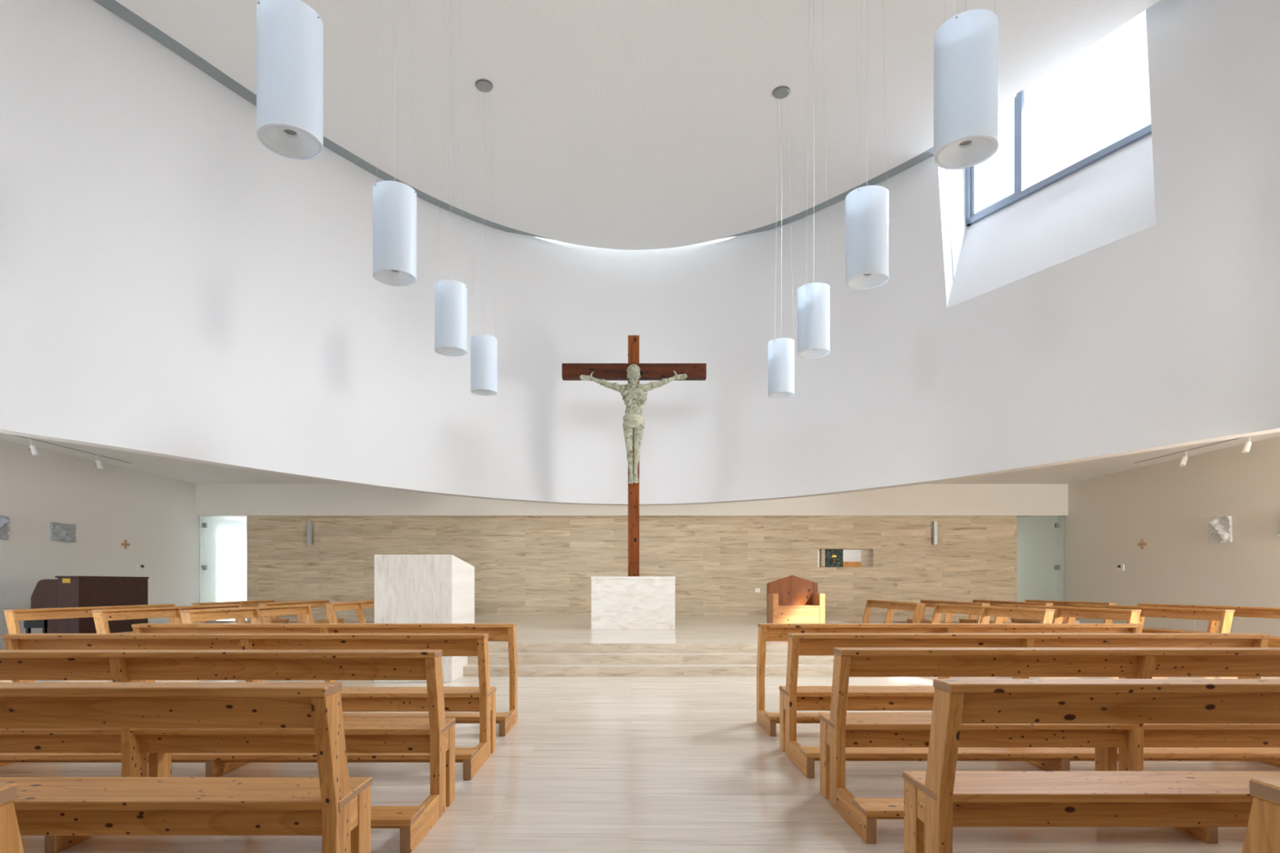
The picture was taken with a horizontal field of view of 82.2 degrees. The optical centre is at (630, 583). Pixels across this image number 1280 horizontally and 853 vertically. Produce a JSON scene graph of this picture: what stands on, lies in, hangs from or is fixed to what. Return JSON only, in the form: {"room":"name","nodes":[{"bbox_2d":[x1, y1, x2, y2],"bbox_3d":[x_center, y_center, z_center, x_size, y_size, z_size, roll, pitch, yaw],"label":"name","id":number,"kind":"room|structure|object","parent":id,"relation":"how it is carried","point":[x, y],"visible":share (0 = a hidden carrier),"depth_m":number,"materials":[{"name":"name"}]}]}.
{"room":"house of worship","nodes":[
{"label":"house of worship","id":0,"kind":"room"},
{"bbox_2d":[0,439,204,649],"bbox_3d":[-11.350,-0.785,7.650,0.300,3.970,29.300,0,0,0],"label":"wall","id":1,"kind":"structure","parent":0,"point":[112,505],"depth_m":15.24,"materials":[{"name":"white paint"}]},
{"bbox_2d":[0,515,9,540],"bbox_3d":[-11.130,-1.002,12.947,0.139,0.433,0.432,0,0,0],"label":"relief","id":2,"kind":"object","parent":1,"relation":"attached to","point":[4,521],"visible":1,"depth_m":13.04,"materials":[{"name":"grey stone"}]},
{"bbox_2d":[49,522,76,542],"bbox_3d":[-11.135,-1.007,14.451,0.131,0.372,0.632,0,0,0],"label":"relief","id":3,"kind":"object","parent":1,"relation":"attached to","point":[61,532],"visible":1,"depth_m":14.38,"materials":[{"name":"grey stone"}]},
{"bbox_2d":[120,540,129,549],"bbox_3d":[-11.191,-0.870,16.250,0.018,0.200,0.260,0,0,0],"label":"wall cross","id":4,"kind":"object","parent":1,"relation":"attached to","point":[125,544],"visible":1,"depth_m":16.23,"materials":[{"name":"brown wood"}]},
{"bbox_2d":[137,564,144,571],"bbox_3d":[-11.186,-0.370,16.750,0.028,0.150,0.220,0,0,0],"label":"thermostat","id":5,"kind":"object","parent":1,"relation":"attached to","point":[140,566],"visible":1,"depth_m":16.73,"materials":[{"name":"white plastic"}]},
{"bbox_2d":[246,515,1017,615],"bbox_3d":[0.030,-0.280,19.150,19.900,2.960,0.400,0,0,0],"label":"wall","id":6,"kind":"structure","parent":0,"point":[523,565],"depth_m":18.95,"materials":[{"name":"stone"}]},
{"bbox_2d":[201,516,246,602],"bbox_3d":[-10.525,-0.275,19.035,1.170,2.930,0.110,0,0,0],"label":"door","id":7,"kind":"structure","parent":6,"relation":"in","point":[224,567],"depth_m":19.05,"materials":[{"name":"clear glass"}]},
{"bbox_2d":[307,520,314,544],"bbox_3d":[-8.235,-1.310,18.883,0.120,0.600,0.134,0,0,0],"label":"wall sconce","id":8,"kind":"object","parent":6,"relation":"attached to","point":[310,526],"visible":1,"depth_m":18.82,"materials":[{"name":"metal"}]},
{"bbox_2d":[755,588,759,592],"bbox_3d":[3.280,0.170,18.944,0.120,0.100,0.012,0,0,0],"label":"wall socket","id":9,"kind":"object","parent":6,"relation":"attached to","point":[757,590],"visible":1,"depth_m":18.94,"materials":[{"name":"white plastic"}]},
{"bbox_2d":[819,549,825,567],"bbox_3d":[5.005,-0.665,19.170,0.090,0.470,0.240,0,0,0],"label":"trim","id":10,"kind":"structure","parent":6,"relation":"attached to","point":[822,552],"depth_m":19.05,"materials":[{"name":"wood"}]},
{"bbox_2d":[825,549,843,567],"bbox_3d":[5.290,-0.660,19.203,0.470,0.459,0.333,0,0,0],"label":"tabernacle","id":11,"kind":"object","parent":6,"relation":"in","point":[833,557],"visible":0.88,"depth_m":19.07,"materials":[{"name":"green stone"}]},
{"bbox_2d":[861,549,868,567],"bbox_3d":[6.345,-0.665,19.650,0.150,0.670,0.600,0,0,0],"label":"trim","id":12,"kind":"structure","parent":6,"relation":"attached to","point":[864,553],"depth_m":19.63,"materials":[{"name":"wood"}]},
{"bbox_2d":[930,520,937,544],"bbox_3d":[7.815,-1.310,18.883,0.120,0.600,0.134,0,0,0],"label":"wall sconce","id":13,"kind":"object","parent":6,"relation":"attached to","point":[934,526],"visible":1,"depth_m":18.82,"materials":[{"name":"metal"}]},
{"bbox_2d":[1017,516,1060,601],"bbox_3d":[10.560,-0.275,19.035,1.120,2.930,0.110,0,0,0],"label":"door","id":14,"kind":"structure","parent":6,"relation":"in","point":[1037,567],"depth_m":19.05,"materials":[{"name":"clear glass"}]},
{"bbox_2d":[195,484,1068,516],"bbox_3d":[0.035,-2.165,19.120,22.470,0.810,0.460,0,0,0],"label":"wall","id":15,"kind":"structure","parent":0,"point":[211,500],"depth_m":18.89,"materials":[{"name":"white paint"}]},
{"bbox_2d":[199,515,203,602],"bbox_3d":[-11.150,-0.280,19.056,0.100,2.960,0.012,0,0,0],"label":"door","id":16,"kind":"structure","parent":15,"relation":"in","point":[201,517],"depth_m":19.05,"materials":[{"name":"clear glass"}]},
{"bbox_2d":[1057,515,1064,600],"bbox_3d":[11.190,-0.280,19.056,0.160,2.960,0.012,0,0,0],"label":"window","id":17,"kind":"structure","parent":15,"relation":"in","point":[1060,518],"depth_m":19.05,"materials":[{"name":"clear glass"}]},
{"bbox_2d":[194,615,1079,653],"bbox_3d":[0.030,0.882,14.501,19.900,0.127,8.898,0,0,0],"label":"step","id":18,"kind":"structure","parent":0,"point":[534,633],"depth_m":12.01,"materials":[{"name":"stone"}]},
{"bbox_2d":[591,576,675,629],"bbox_3d":[0.045,0.344,13.575,1.510,0.950,0.962,0,0,0],"label":"altar","id":19,"kind":"object","parent":18,"relation":"on","point":[617,602],"visible":1,"depth_m":13.10,"materials":[{"name":"stone"}]},
{"bbox_2d":[561,335,706,576],"bbox_3d":[0.068,-2.015,14.230,2.814,5.668,0.540,0,0,0],"label":"crucifix","id":20,"kind":"object","parent":18,"relation":"on","point":[634,393],"visible":1,"depth_m":14.28,"materials":[{"name":"brown wood"}]},
{"bbox_2d":[766,575,825,623],"bbox_3d":[3.215,0.325,14.310,1.000,0.989,0.620,0,0,0],"label":"chair","id":21,"kind":"object","parent":18,"relation":"on","point":[792,599],"visible":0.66,"depth_m":14.35,"materials":[{"name":"brown wood"}]},
{"bbox_2d":[115,0,1159,249],"bbox_3d":[0.042,-7.650,5.835,15.663,0.060,21.790,0,0,0],"label":"ceiling","id":22,"kind":"structure","parent":0,"point":[616,124],"depth_m":11.36,"materials":[{"name":"white paint"}]},
{"bbox_2d":[256,0,323,159],"bbox_3d":[-2.247,-5.270,4.850,0.406,4.700,0.400,0,0,0],"label":"pendant lamp","id":23,"kind":"object","parent":22,"relation":"hanging from","point":[290,33],"visible":1,"depth_m":4.70,"materials":[{"name":"white plastic"}]},
{"bbox_2d":[257,124,321,157],"bbox_3d":[-2.250,-2.972,4.850,0.384,0.096,0.384,0,0,0],"label":"diffuser","id":24,"kind":"object","parent":23,"relation":"attached to","point":[287,140],"depth_m":4.88,"materials":[{"name":"plastic"}]},
{"bbox_2d":[373,0,417,286],"bbox_3d":[-2.247,-5.270,7.000,0.406,4.700,0.400,0,0,0],"label":"pendant lamp","id":25,"kind":"object","parent":22,"relation":"hanging from","point":[394,202],"visible":1,"depth_m":6.84,"materials":[{"name":"metal"}]},
{"bbox_2d":[373,269,415,284],"bbox_3d":[-2.250,-2.972,7.000,0.384,0.096,0.384,0,0,0],"label":"diffuser","id":26,"kind":"object","parent":25,"relation":"attached to","point":[388,277],"depth_m":7.06,"materials":[{"name":"plastic"}]},
{"bbox_2d":[434,0,466,356],"bbox_3d":[-2.257,-5.270,9.220,0.406,4.700,0.400,0,0,0],"label":"pendant lamp","id":27,"kind":"object","parent":22,"relation":"hanging from","point":[450,295],"visible":1,"depth_m":9.06,"materials":[{"name":"metal"}]},
{"bbox_2d":[435,346,466,355],"bbox_3d":[-2.260,-2.972,9.220,0.384,0.096,0.384,0,0,0],"label":"diffuser","id":28,"kind":"object","parent":27,"relation":"attached to","point":[446,351],"depth_m":9.30,"materials":[{"name":"plastic"}]},
{"bbox_2d":[470,79,497,395],"bbox_3d":[-2.237,-5.270,11.200,0.406,4.700,0.400,0,0,0],"label":"pendant lamp","id":29,"kind":"object","parent":22,"relation":"hanging from","point":[483,348],"visible":1,"depth_m":11.05,"materials":[{"name":"metal"}]},
{"bbox_2d":[471,389,496,395],"bbox_3d":[-2.240,-2.972,11.200,0.384,0.096,0.384,0,0,0],"label":"diffuser","id":30,"kind":"object","parent":29,"relation":"attached to","point":[477,392],"depth_m":11.29,"materials":[{"name":"plastic"}]},
{"bbox_2d":[93,0,933,239],"bbox_3d":[0.042,-7.685,5.646,16.383,0.001,22.131,0,0,0],"label":"trim","id":31,"kind":"structure","parent":22,"relation":"attached to","point":[113,6],"depth_m":13.16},
{"bbox_2d":[768,85,795,398],"bbox_3d":[2.333,-5.270,11.350,0.406,4.700,0.400,0,0,0],"label":"pendant lamp","id":32,"kind":"object","parent":22,"relation":"hanging from","point":[780,350],"visible":1,"depth_m":11.20,"materials":[{"name":"metal"}]},
{"bbox_2d":[768,391,793,397],"bbox_3d":[2.330,-2.972,11.350,0.384,0.096,0.384,0,0,0],"label":"diffuser","id":33,"kind":"object","parent":32,"relation":"attached to","point":[771,394],"depth_m":11.43,"materials":[{"name":"plastic"}]},
{"bbox_2d":[797,0,830,358],"bbox_3d":[2.323,-5.270,9.300,0.406,4.700,0.400,0,0,0],"label":"pendant lamp","id":34,"kind":"object","parent":22,"relation":"hanging from","point":[814,298],"visible":1,"depth_m":9.15,"materials":[{"name":"metal"}]},
{"bbox_2d":[798,348,829,357],"bbox_3d":[2.320,-2.972,9.300,0.384,0.096,0.384,0,0,0],"label":"diffuser","id":35,"kind":"object","parent":34,"relation":"attached to","point":[802,353],"depth_m":9.37,"materials":[{"name":"plastic"}]},
{"bbox_2d":[844,0,889,289],"bbox_3d":[2.283,-5.270,7.080,0.406,4.700,0.400,0,0,0],"label":"pendant lamp","id":36,"kind":"object","parent":22,"relation":"hanging from","point":[866,207],"visible":1,"depth_m":6.92,"materials":[{"name":"metal"}]},
{"bbox_2d":[846,272,888,288],"bbox_3d":[2.280,-2.972,7.080,0.384,0.096,0.384,0,0,0],"label":"diffuser","id":37,"kind":"object","parent":36,"relation":"attached to","point":[854,280],"depth_m":7.13,"materials":[{"name":"plastic"}]},
{"bbox_2d":[933,0,998,169],"bbox_3d":[2.273,-5.270,4.970,0.406,4.700,0.400,0,0,0],"label":"pendant lamp","id":38,"kind":"object","parent":22,"relation":"hanging from","point":[966,46],"visible":1,"depth_m":4.82,"materials":[{"name":"metal"}]},
{"bbox_2d":[934,135,997,167],"bbox_3d":[2.270,-2.972,4.970,0.384,0.096,0.384,0,0,0],"label":"diffuser","id":39,"kind":"object","parent":38,"relation":"attached to","point":[950,151],"depth_m":5.00,"materials":[{"name":"plastic"}]},
{"bbox_2d":[0,0,1279,505],"bbox_3d":[0.042,-5.157,5.835,16.862,6.606,22.984,0,0,0],"label":"wall","id":40,"kind":"structure","parent":0,"point":[175,284],"depth_m":11.73,"materials":[{"name":"white paint"}]},
{"bbox_2d":[937,133,1155,307],"bbox_3d":[6.672,-6.665,11.739,0.878,3.590,3.612,0,0,-27],"label":"window sill","id":41,"kind":"structure","parent":40,"relation":"attached to","point":[1111,198],"depth_m":11.74,"materials":[{"name":"white paint"}]},
{"bbox_2d":[965,89,1151,226],"bbox_3d":[6.963,-7.530,12.007,0.080,1.860,3.399,0,0,-27],"label":"window","id":42,"kind":"structure","parent":40,"relation":"in","point":[972,216],"depth_m":12.54,"materials":[{"name":"grey metal"}]},
{"bbox_2d":[998,10,1144,106],"bbox_3d":[6.599,-8.459,11.807,2.301,0.001,3.466,0,0,0],"label":"trim","id":43,"kind":"structure","parent":40,"relation":"attached to","point":[1144,11],"depth_m":12.05,"materials":[{"name":"white paint"}]},
{"bbox_2d":[0,676,1279,852],"bbox_3d":[0.035,1.300,8.000,23.070,0.200,30.000,0,0,0],"label":"floor","id":44,"kind":"structure","parent":0,"point":[587,764],"depth_m":4.49,"materials":[{"name":"wood"}]},
{"bbox_2d":[0,782,23,852],"bbox_3d":[-2.650,0.770,1.133,3.208,0.860,0.835,0,0,0],"label":"pew","id":45,"kind":"object","parent":44,"relation":"on","point":[11,842],"visible":1,"depth_m":1.24,"materials":[{"name":"brown wood"}]},
{"bbox_2d":[23,619,47,633],"bbox_3d":[-9.970,0.900,12.900,0.340,0.600,1.300,0,0,0],"label":"bench","id":46,"kind":"object","parent":44,"relation":"on","point":[42,624],"visible":0.24,"depth_m":12.25,"materials":[{"name":"black wood"}]},
{"bbox_2d":[3,604,175,634],"bbox_3d":[-7.968,0.770,10.948,0.835,0.860,2.758,0,0,9],"label":"pew","id":47,"kind":"object","parent":44,"relation":"on","point":[12,616],"visible":0.16,"depth_m":10.18,"materials":[{"name":"brown wood"}]},
{"bbox_2d":[31,576,149,633],"bbox_3d":[-9.574,0.535,13.075,0.812,1.330,1.774,0,0,0],"label":"piano","id":48,"kind":"object","parent":44,"relation":"on","point":[63,592],"visible":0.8,"depth_m":12.42,"materials":[{"name":"laminate"}]},
{"bbox_2d":[91,604,244,633],"bbox_3d":[-6.838,0.770,10.948,0.835,0.860,2.758,0,0,8],"label":"pew","id":49,"kind":"object","parent":44,"relation":"on","point":[100,617],"visible":0.18,"depth_m":10.31,"materials":[{"name":"brown wood"}]},
{"bbox_2d":[0,682,372,852],"bbox_3d":[-2.600,0.770,2.413,3.208,0.860,0.835,0,0,0],"label":"pew","id":50,"kind":"object","parent":44,"relation":"on","point":[334,806],"visible":1,"depth_m":2.51,"materials":[{"name":"brown wood"}]},
{"bbox_2d":[0,649,455,852],"bbox_3d":[-2.575,0.770,3.663,3.208,0.860,0.835,0,0,0],"label":"pew","id":51,"kind":"object","parent":44,"relation":"on","point":[433,735],"visible":0.75,"depth_m":3.72,"materials":[{"name":"brown wood"}]},
{"bbox_2d":[191,600,288,623],"bbox_3d":[-7.707,0.770,14.280,0.835,0.860,2.758,0,0,0],"label":"pew","id":52,"kind":"object","parent":44,"relation":"on","point":[275,620],"visible":0.24,"depth_m":14.56,"materials":[{"name":"brown wood"}]},
{"bbox_2d":[179,604,314,623],"bbox_3d":[-5.671,0.770,10.742,0.627,0.860,2.758,0,0,7],"label":"bench","id":53,"kind":"object","parent":44,"relation":"on","point":[255,613],"visible":0.35,"depth_m":10.53,"materials":[{"name":"brown wood"}]},
{"bbox_2d":[0,633,496,780],"bbox_3d":[-2.575,0.770,4.893,3.208,0.860,0.835,0,0,0],"label":"pew","id":54,"kind":"object","parent":44,"relation":"on","point":[481,699],"visible":0.59,"depth_m":4.94,"materials":[{"name":"brown wood"}]},
{"bbox_2d":[257,600,343,623],"bbox_3d":[-6.537,0.770,14.280,0.835,0.860,2.758,0,0,0],"label":"pew","id":55,"kind":"object","parent":44,"relation":"on","point":[314,603],"visible":0.2,"depth_m":14.26,"materials":[{"name":"brown wood"}]},
{"bbox_2d":[131,623,517,736],"bbox_3d":[-2.585,0.770,6.069,3.208,0.860,0.627,0,0,0],"label":"bench","id":56,"kind":"object","parent":44,"relation":"on","point":[496,632],"visible":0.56,"depth_m":6.20,"materials":[{"name":"brown wood"}]},
{"bbox_2d":[324,600,374,623],"bbox_3d":[-5.471,0.770,14.280,0.627,0.860,2.758,0,0,0],"label":"bench","id":57,"kind":"object","parent":44,"relation":"on","point":[331,607],"visible":0.23,"depth_m":13.78,"materials":[{"name":"brown wood"}]},
{"bbox_2d":[374,555,474,682],"bbox_3d":[-2.645,0.423,9.560,0.950,1.554,1.280,0,0,0],"label":"ambo","id":58,"kind":"object","parent":44,"relation":"on","point":[409,588],"visible":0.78,"depth_m":8.92,"materials":[{"name":"stone"}]},
{"bbox_2d":[862,600,924,623],"bbox_3d":[5.261,0.770,14.280,0.627,0.860,2.758,0,0,0],"label":"bench","id":59,"kind":"object","parent":44,"relation":"on","point":[917,607],"visible":0.37,"depth_m":14.26,"materials":[{"name":"brown wood"}]},
{"bbox_2d":[906,600,990,623],"bbox_3d":[6.308,0.770,14.280,0.835,0.860,2.758,0,0,0],"label":"pew","id":60,"kind":"object","parent":44,"relation":"on","point":[928,603],"visible":0.17,"depth_m":14.36,"materials":[{"name":"brown wood"}]},
{"bbox_2d":[756,623,1142,736],"bbox_3d":[2.695,0.770,6.069,3.208,0.860,0.627,0,0,0],"label":"bench","id":61,"kind":"object","parent":44,"relation":"on","point":[766,632],"visible":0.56,"depth_m":6.20,"materials":[{"name":"brown wood"}]},
{"bbox_2d":[931,604,1054,623],"bbox_3d":[5.611,0.770,11.232,0.627,0.860,2.758,0,0,-7],"label":"bench","id":62,"kind":"object","parent":44,"relation":"on","point":[1046,615],"visible":0.27,"depth_m":11.06,"materials":[{"name":"brown wood"}]},
{"bbox_2d":[958,600,1053,623],"bbox_3d":[7.418,0.770,14.280,0.835,0.860,2.758,0,0,0],"label":"pew","id":63,"kind":"object","parent":44,"relation":"on","point":[971,620],"visible":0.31,"depth_m":14.53,"materials":[{"name":"brown wood"}]},
{"bbox_2d":[778,633,1279,778],"bbox_3d":[2.685,0.770,4.933,3.208,0.860,0.835,0,0,0],"label":"pew","id":64,"kind":"object","parent":44,"relation":"on","point":[793,698],"visible":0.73,"depth_m":4.97,"materials":[{"name":"brown wood"}]},
{"bbox_2d":[819,647,1279,844],"bbox_3d":[2.685,0.770,3.792,3.208,0.860,0.835,0,0,0],"label":"pew","id":65,"kind":"object","parent":44,"relation":"on","point":[840,730],"visible":0.78,"depth_m":3.87,"materials":[{"name":"brown wood"}]},
{"bbox_2d":[1011,600,1116,623],"bbox_3d":[8.537,0.770,14.280,0.835,0.860,2.758,0,0,0],"label":"pew","id":66,"kind":"object","parent":44,"relation":"on","point":[1056,603],"visible":0.26,"depth_m":14.45,"materials":[{"name":"brown wood"}]},
{"bbox_2d":[993,604,1141,623],"bbox_3d":[6.488,0.770,10.998,0.835,0.860,2.758,0,0,-9],"label":"pew","id":67,"kind":"object","parent":44,"relation":"on","point":[1132,616],"visible":0.24,"depth_m":10.44,"materials":[{"name":"brown wood"}]},
{"bbox_2d":[902,679,1279,852],"bbox_3d":[2.685,0.770,2.502,3.208,0.860,0.835,0,0,0],"label":"pew","id":68,"kind":"object","parent":44,"relation":"on","point":[940,798],"visible":1,"depth_m":2.60,"materials":[{"name":"brown wood"}]},
{"bbox_2d":[1065,604,1235,633],"bbox_3d":[7.708,0.770,10.998,0.835,0.860,2.758,0,0,-9],"label":"pew","id":69,"kind":"object","parent":44,"relation":"on","point":[1225,616],"visible":0.18,"depth_m":10.31,"materials":[{"name":"brown wood"}]},
{"bbox_2d":[1137,603,1279,647],"bbox_3d":[9.038,0.770,11.248,0.835,0.860,2.758,0,0,-10],"label":"pew","id":70,"kind":"object","parent":44,"relation":"on","point":[1240,611],"visible":0.18,"depth_m":11.06,"materials":[{"name":"brown wood"}]},
{"bbox_2d":[1241,778,1279,852],"bbox_3d":[2.685,0.770,1.163,3.208,0.860,0.835,0,0,0],"label":"pew","id":71,"kind":"object","parent":44,"relation":"on","point":[1263,829],"visible":1,"depth_m":1.26,"materials":[{"name":"brown wood"}]},
{"bbox_2d":[0,431,1279,484],"bbox_3d":[0.035,-2.670,6.100,22.670,0.200,26.200,0,0,0],"label":"ceiling","id":72,"kind":"structure","parent":0,"point":[196,473],"depth_m":16.06,"materials":[{"name":"white paint"}]},
{"bbox_2d":[11,434,132,463],"bbox_3d":[-10.620,-2.567,11.800,0.036,0.006,7.600,0,0,0],"label":"ceiling track","id":73,"kind":"object","parent":72,"relation":"attached to","point":[11,434],"visible":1,"depth_m":13.95,"materials":[{"name":"white metal"}]},
{"bbox_2d":[27,438,39,456],"bbox_3d":[-10.569,-2.416,12.999,0.151,0.296,0.122,0,0,0],"label":"spotlight","id":74,"kind":"object","parent":73,"relation":"attached to","point":[33,449],"visible":1,"depth_m":12.96,"materials":[{"name":"white plastic"}]},
{"bbox_2d":[93,454,104,470],"bbox_3d":[-10.569,-2.416,14.599,0.151,0.296,0.122,0,0,0],"label":"spotlight","id":75,"kind":"object","parent":73,"relation":"attached to","point":[99,463],"visible":1,"depth_m":14.57,"materials":[{"name":"white plastic"}]},
{"bbox_2d":[1133,436,1244,463],"bbox_3d":[10.720,-2.567,11.800,0.036,0.006,7.600,0,0,0],"label":"ceiling track","id":76,"kind":"object","parent":72,"relation":"attached to","point":[1244,437],"visible":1,"depth_m":13.99,"materials":[{"name":"white metal"}]},
{"bbox_2d":[1178,450,1189,466],"bbox_3d":[10.669,-2.416,14.151,0.151,0.296,0.122,0,0,0],"label":"spotlight","id":77,"kind":"object","parent":76,"relation":"attached to","point":[1184,460],"visible":1,"depth_m":14.12,"materials":[{"name":"white plastic"}]},
{"bbox_2d":[1241,435,1253,453],"bbox_3d":[10.669,-2.416,12.701,0.151,0.296,0.122,0,0,0],"label":"spotlight","id":78,"kind":"object","parent":76,"relation":"attached to","point":[1246,446],"visible":0.95,"depth_m":12.67,"materials":[{"name":"white plastic"}]},
{"bbox_2d":[462,664,833,676],"bbox_3d":[0.030,1.137,14.225,19.900,0.127,9.450,0,0,0],"label":"step","id":79,"kind":"structure","parent":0,"point":[468,670],"depth_m":9.50,"materials":[{"name":"stone"}]},
{"bbox_2d":[467,653,834,664],"bbox_3d":[0.030,1.010,14.363,19.900,0.127,9.174,0,0,0],"label":"step","id":80,"kind":"structure","parent":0,"point":[494,658],"depth_m":9.78,"materials":[{"name":"stone"}]},
{"bbox_2d":[817,549,861,567],"bbox_3d":[0.035,-0.300,22.150,22.470,3.000,0.300,0,0,0],"label":"wall","id":81,"kind":"structure","parent":0,"point":[849,555],"depth_m":22.00,"materials":[{"name":"white paint"}]},
{"bbox_2d":[843,561,861,567],"bbox_3d":[6.650,0.270,21.940,0.800,1.860,0.060,0,0,0],"label":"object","id":82,"kind":"structure","parent":81,"relation":"in","point":[846,564],"depth_m":21.93,"materials":[{"name":"brown wood"}]},
{"bbox_2d":[998,10,1146,111],"bbox_3d":[0.042,-8.570,5.835,16.903,0.200,23.029,0,0,0],"label":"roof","id":83,"kind":"structure","parent":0,"point":[1143,14],"depth_m":11.78,"materials":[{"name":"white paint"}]},
{"bbox_2d":[1064,435,1279,636],"bbox_3d":[11.420,-0.785,7.650,0.300,3.970,29.300,0,0,0],"label":"wall","id":84,"kind":"structure","parent":0,"point":[1168,505],"depth_m":14.98,"materials":[{"name":"white paint"}]},
{"bbox_2d":[1116,564,1124,571],"bbox_3d":[11.256,-0.370,16.850,0.028,0.150,0.220,0,0,0],"label":"thermostat","id":85,"kind":"object","parent":84,"relation":"attached to","point":[1119,567],"visible":1,"depth_m":16.84,"materials":[{"name":"white plastic"}]},
{"bbox_2d":[1137,539,1146,548],"bbox_3d":[11.261,-0.870,16.150,0.018,0.200,0.260,0,0,0],"label":"wall cross","id":86,"kind":"object","parent":84,"relation":"attached to","point":[1141,544],"visible":1,"depth_m":16.15,"materials":[{"name":"brown wood"}]},
{"bbox_2d":[1172,617,1195,631],"bbox_3d":[11.267,0.824,14.950,0.006,0.252,0.600,0,0,0],"label":"access panel","id":87,"kind":"object","parent":84,"relation":"attached to","point":[1188,624],"visible":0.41,"depth_m":14.93,"materials":[{"name":"white paint"}]},
{"bbox_2d":[1207,515,1231,542],"bbox_3d":[11.205,-1.031,14.006,0.132,0.508,0.532,0,0,0],"label":"relief","id":88,"kind":"object","parent":84,"relation":"attached to","point":[1220,530],"visible":1,"depth_m":13.94,"materials":[{"name":"stone"}]},
{"bbox_2d":[1276,511,1279,537],"bbox_3d":[11.204,-1.029,12.496,0.131,0.471,0.435,0,0,0],"label":"relief","id":89,"kind":"object","parent":84,"relation":"attached to","point":[1278,522],"visible":1,"depth_m":12.69,"materials":[{"name":"stone"}]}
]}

